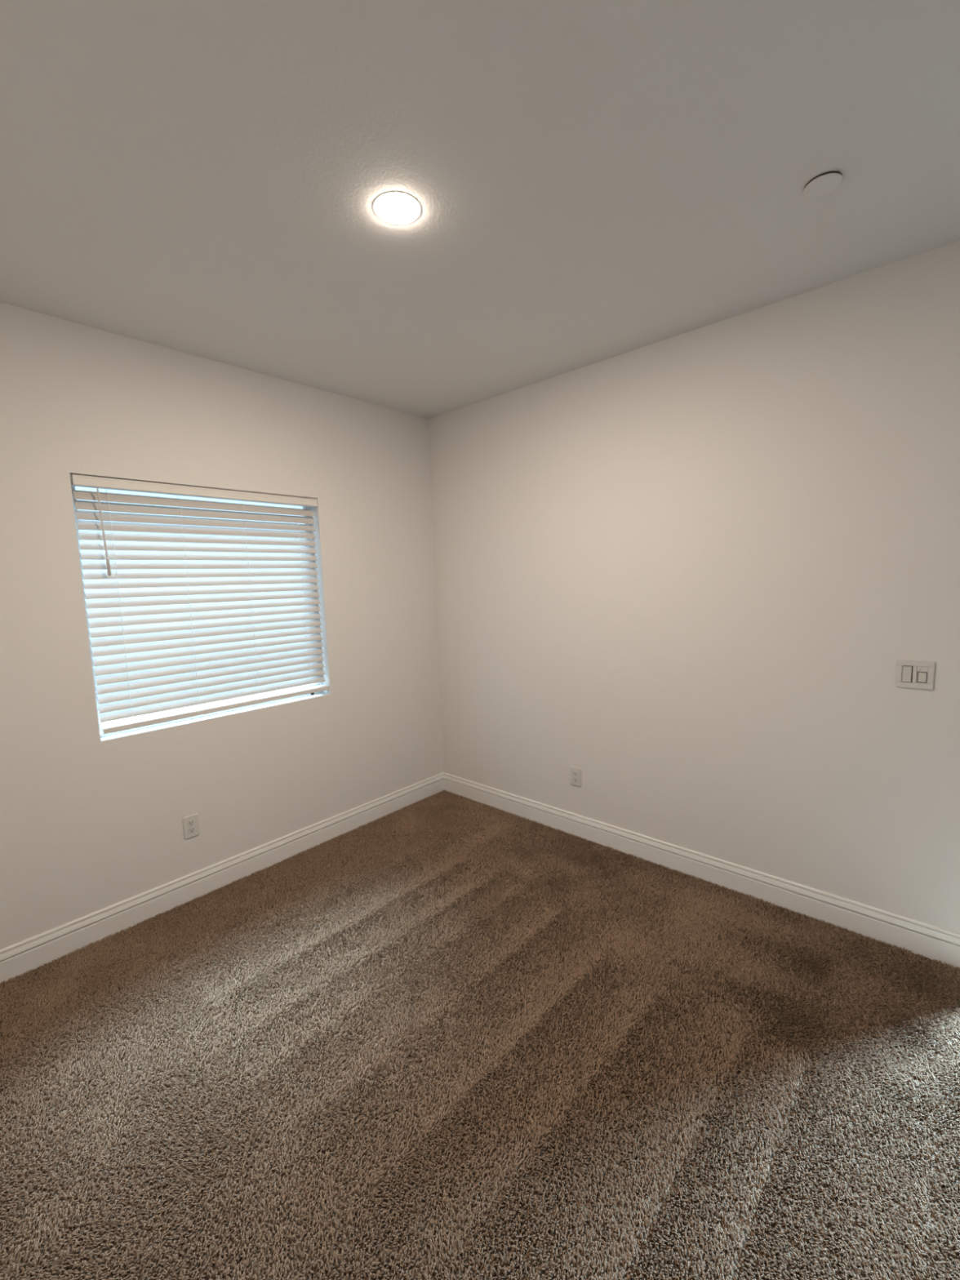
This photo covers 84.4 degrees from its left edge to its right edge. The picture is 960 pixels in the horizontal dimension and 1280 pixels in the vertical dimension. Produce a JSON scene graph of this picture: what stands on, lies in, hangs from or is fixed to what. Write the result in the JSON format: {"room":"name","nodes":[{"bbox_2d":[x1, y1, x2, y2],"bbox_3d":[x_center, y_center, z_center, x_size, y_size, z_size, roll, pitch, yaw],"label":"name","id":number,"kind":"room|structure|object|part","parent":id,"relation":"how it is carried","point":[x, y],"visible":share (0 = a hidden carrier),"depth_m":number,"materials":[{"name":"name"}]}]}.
{"room":"empty bedroom","nodes":[
{"label":"empty bedroom","id":0,"kind":"room"},
{"bbox_2d":[0,302,443,950],"bbox_3d":[-1.390,-0.005,2.866,0.140,2.852,3.320,4,9,42],"label":"wall","id":1,"kind":"structure","parent":0,"point":[90,823],"depth_m":2.63,"materials":[{"name":"white paint"}]},
{"bbox_2d":[182,813,199,839],"bbox_3d":[-1.485,0.959,2.723,0.009,0.114,0.073,4,9,42],"label":"wall outlet","id":2,"kind":"object","parent":1,"relation":"attached to","point":[190,824],"visible":1,"depth_m":2.72,"materials":[{"name":"white plastic"}]},
{"bbox_2d":[187,819,195,826],"bbox_3d":[-1.483,0.939,2.719,0.002,0.028,0.034,4,9,42],"label":"socket","id":3,"kind":"object","parent":2,"relation":"attached to","point":[190,822],"depth_m":2.72,"materials":[{"name":"grey plastic"}]},
{"bbox_2d":[188,826,195,833],"bbox_3d":[-1.482,0.978,2.724,0.002,0.028,0.034,4,9,42],"label":"socket","id":4,"kind":"object","parent":2,"relation":"attached to","point":[191,829],"depth_m":2.72,"materials":[{"name":"grey plastic"}]},
{"bbox_2d":[71,485,323,737],"bbox_3d":[-1.432,-0.198,2.864,0.056,1.194,1.195,4,9,42],"label":"window","id":5,"kind":"structure","parent":1,"relation":"in","point":[72,486],"depth_m":2.71,"materials":[{"name":"white plastic"}]},
{"bbox_2d":[70,474,328,733],"bbox_3d":[-1.371,-0.203,2.808,0.079,1.174,1.193,4,9,42],"label":"window blind","id":6,"kind":"object","parent":5,"relation":"attached to","point":[157,655],"visible":0.98,"depth_m":2.71,"materials":[{"name":"white plastic"}]},
{"bbox_3d":[-1.685,-0.151,2.475,0.033,1.088,0.002,4,9,42],"label":"ladder cord","id":7,"kind":"part","parent":6,"relation":"part of","materials":[{"name":"white fabric"}]},
{"bbox_3d":[-1.483,-0.182,2.696,0.033,1.088,0.002,4,9,42],"label":"ladder cord","id":8,"kind":"part","parent":6,"relation":"part of","materials":[{"name":"white fabric"}]},
{"bbox_3d":[-1.347,0.354,2.867,0.053,0.030,1.171,4,9,42],"label":"rail","id":9,"kind":"part","parent":6,"relation":"part of","materials":[{"name":"white"}]},
{"bbox_3d":[-1.272,-0.215,2.929,0.033,1.088,0.002,4,9,42],"label":"ladder cord","id":10,"kind":"part","parent":6,"relation":"part of","materials":[{"name":"white fabric"}]},
{"bbox_3d":[-1.059,-0.249,3.163,0.033,1.088,0.002,4,9,42],"label":"ladder cord","id":11,"kind":"part","parent":6,"relation":"part of","materials":[{"name":"white fabric"}]},
{"bbox_2d":[0,772,444,982],"bbox_3d":[-1.291,1.247,2.956,0.015,0.139,3.040,4,9,42],"label":"baseboard","id":12,"kind":"structure","parent":1,"relation":"attached to","point":[31,953],"depth_m":2.72,"materials":[{"name":"white paint"}]},
{"bbox_2d":[0,0,959,418],"bbox_3d":[0.111,-1.363,1.294,4.330,0.100,3.300,4,9,42],"label":"ceiling","id":13,"kind":"structure","parent":0,"point":[592,181],"depth_m":1.50,"materials":[{"name":"white paint"}]},
{"bbox_2d":[373,191,421,225],"bbox_3d":[-0.257,-1.337,1.647,0.149,0.006,0.149,4,9,42],"label":"recessed light","id":14,"kind":"object","parent":13,"relation":"in","point":[397,208],"visible":1,"depth_m":1.64,"materials":[{"name":"white plastic"}]},
{"bbox_2d":[803,170,843,197],"bbox_3d":[1.034,-1.373,1.597,0.100,0.008,0.100,4,9,42],"label":"sprinkler cover","id":15,"kind":"object","parent":13,"relation":"attached to","point":[825,183],"visible":1,"depth_m":1.59,"materials":[{"name":"white"}]},
{"bbox_2d":[804,170,842,188],"bbox_3d":[1.034,-1.374,1.597,0.097,0.006,0.097,4,9,42],"label":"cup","id":16,"kind":"object","parent":15,"relation":"on","point":[829,180],"depth_m":1.58,"materials":[{"name":"metal"}]},
{"bbox_2d":[0,791,959,1279],"bbox_3d":[0.997,1.447,1.589,5.540,0.100,4.330,4,9,42],"label":"floor","id":17,"kind":"structure","parent":0,"point":[771,1169],"depth_m":1.57,"materials":[{"name":"brown carpet"}]},
{"bbox_2d":[0,789,959,1279],"bbox_3d":[0.030,1.400,1.770,3.548,0.013,3.018,4,9,42],"label":"carpet","id":18,"kind":"structure","parent":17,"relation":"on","point":[70,971],"depth_m":1.72,"materials":[{"name":"brown carpet"}]},
{"bbox_2d":[428,240,959,933],"bbox_3d":[1.223,-0.064,2.629,4.050,2.852,0.120,4,9,42],"label":"wall","id":19,"kind":"structure","parent":0,"point":[691,573],"depth_m":2.52,"materials":[{"name":"white paint"}]},
{"bbox_2d":[570,766,581,786],"bbox_3d":[0.588,0.837,3.248,0.073,0.114,0.009,4,9,42],"label":"wall outlet","id":20,"kind":"object","parent":19,"relation":"attached to","point":[575,773],"visible":1,"depth_m":3.24,"materials":[{"name":"white plastic"}]},
{"bbox_2d":[573,771,577,776],"bbox_3d":[0.585,0.818,3.244,0.034,0.028,0.002,4,9,42],"label":"socket","id":21,"kind":"object","parent":20,"relation":"attached to","point":[575,773],"depth_m":3.24,"materials":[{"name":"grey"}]},
{"bbox_2d":[443,772,959,968],"bbox_3d":[0.849,1.165,3.053,3.055,0.139,0.015,4,9,42],"label":"baseboard","id":22,"kind":"structure","parent":19,"relation":"attached to","point":[935,943],"depth_m":2.64,"materials":[{"name":"white paint"}]},
{"bbox_2d":[895,659,934,689],"bbox_3d":[1.730,0.138,2.108,0.120,0.111,0.010,4,9,42],"label":"light switch","id":23,"kind":"object","parent":19,"relation":"attached to","point":[921,677],"visible":1,"depth_m":2.10,"materials":[{"name":"white plastic"}]}
]}

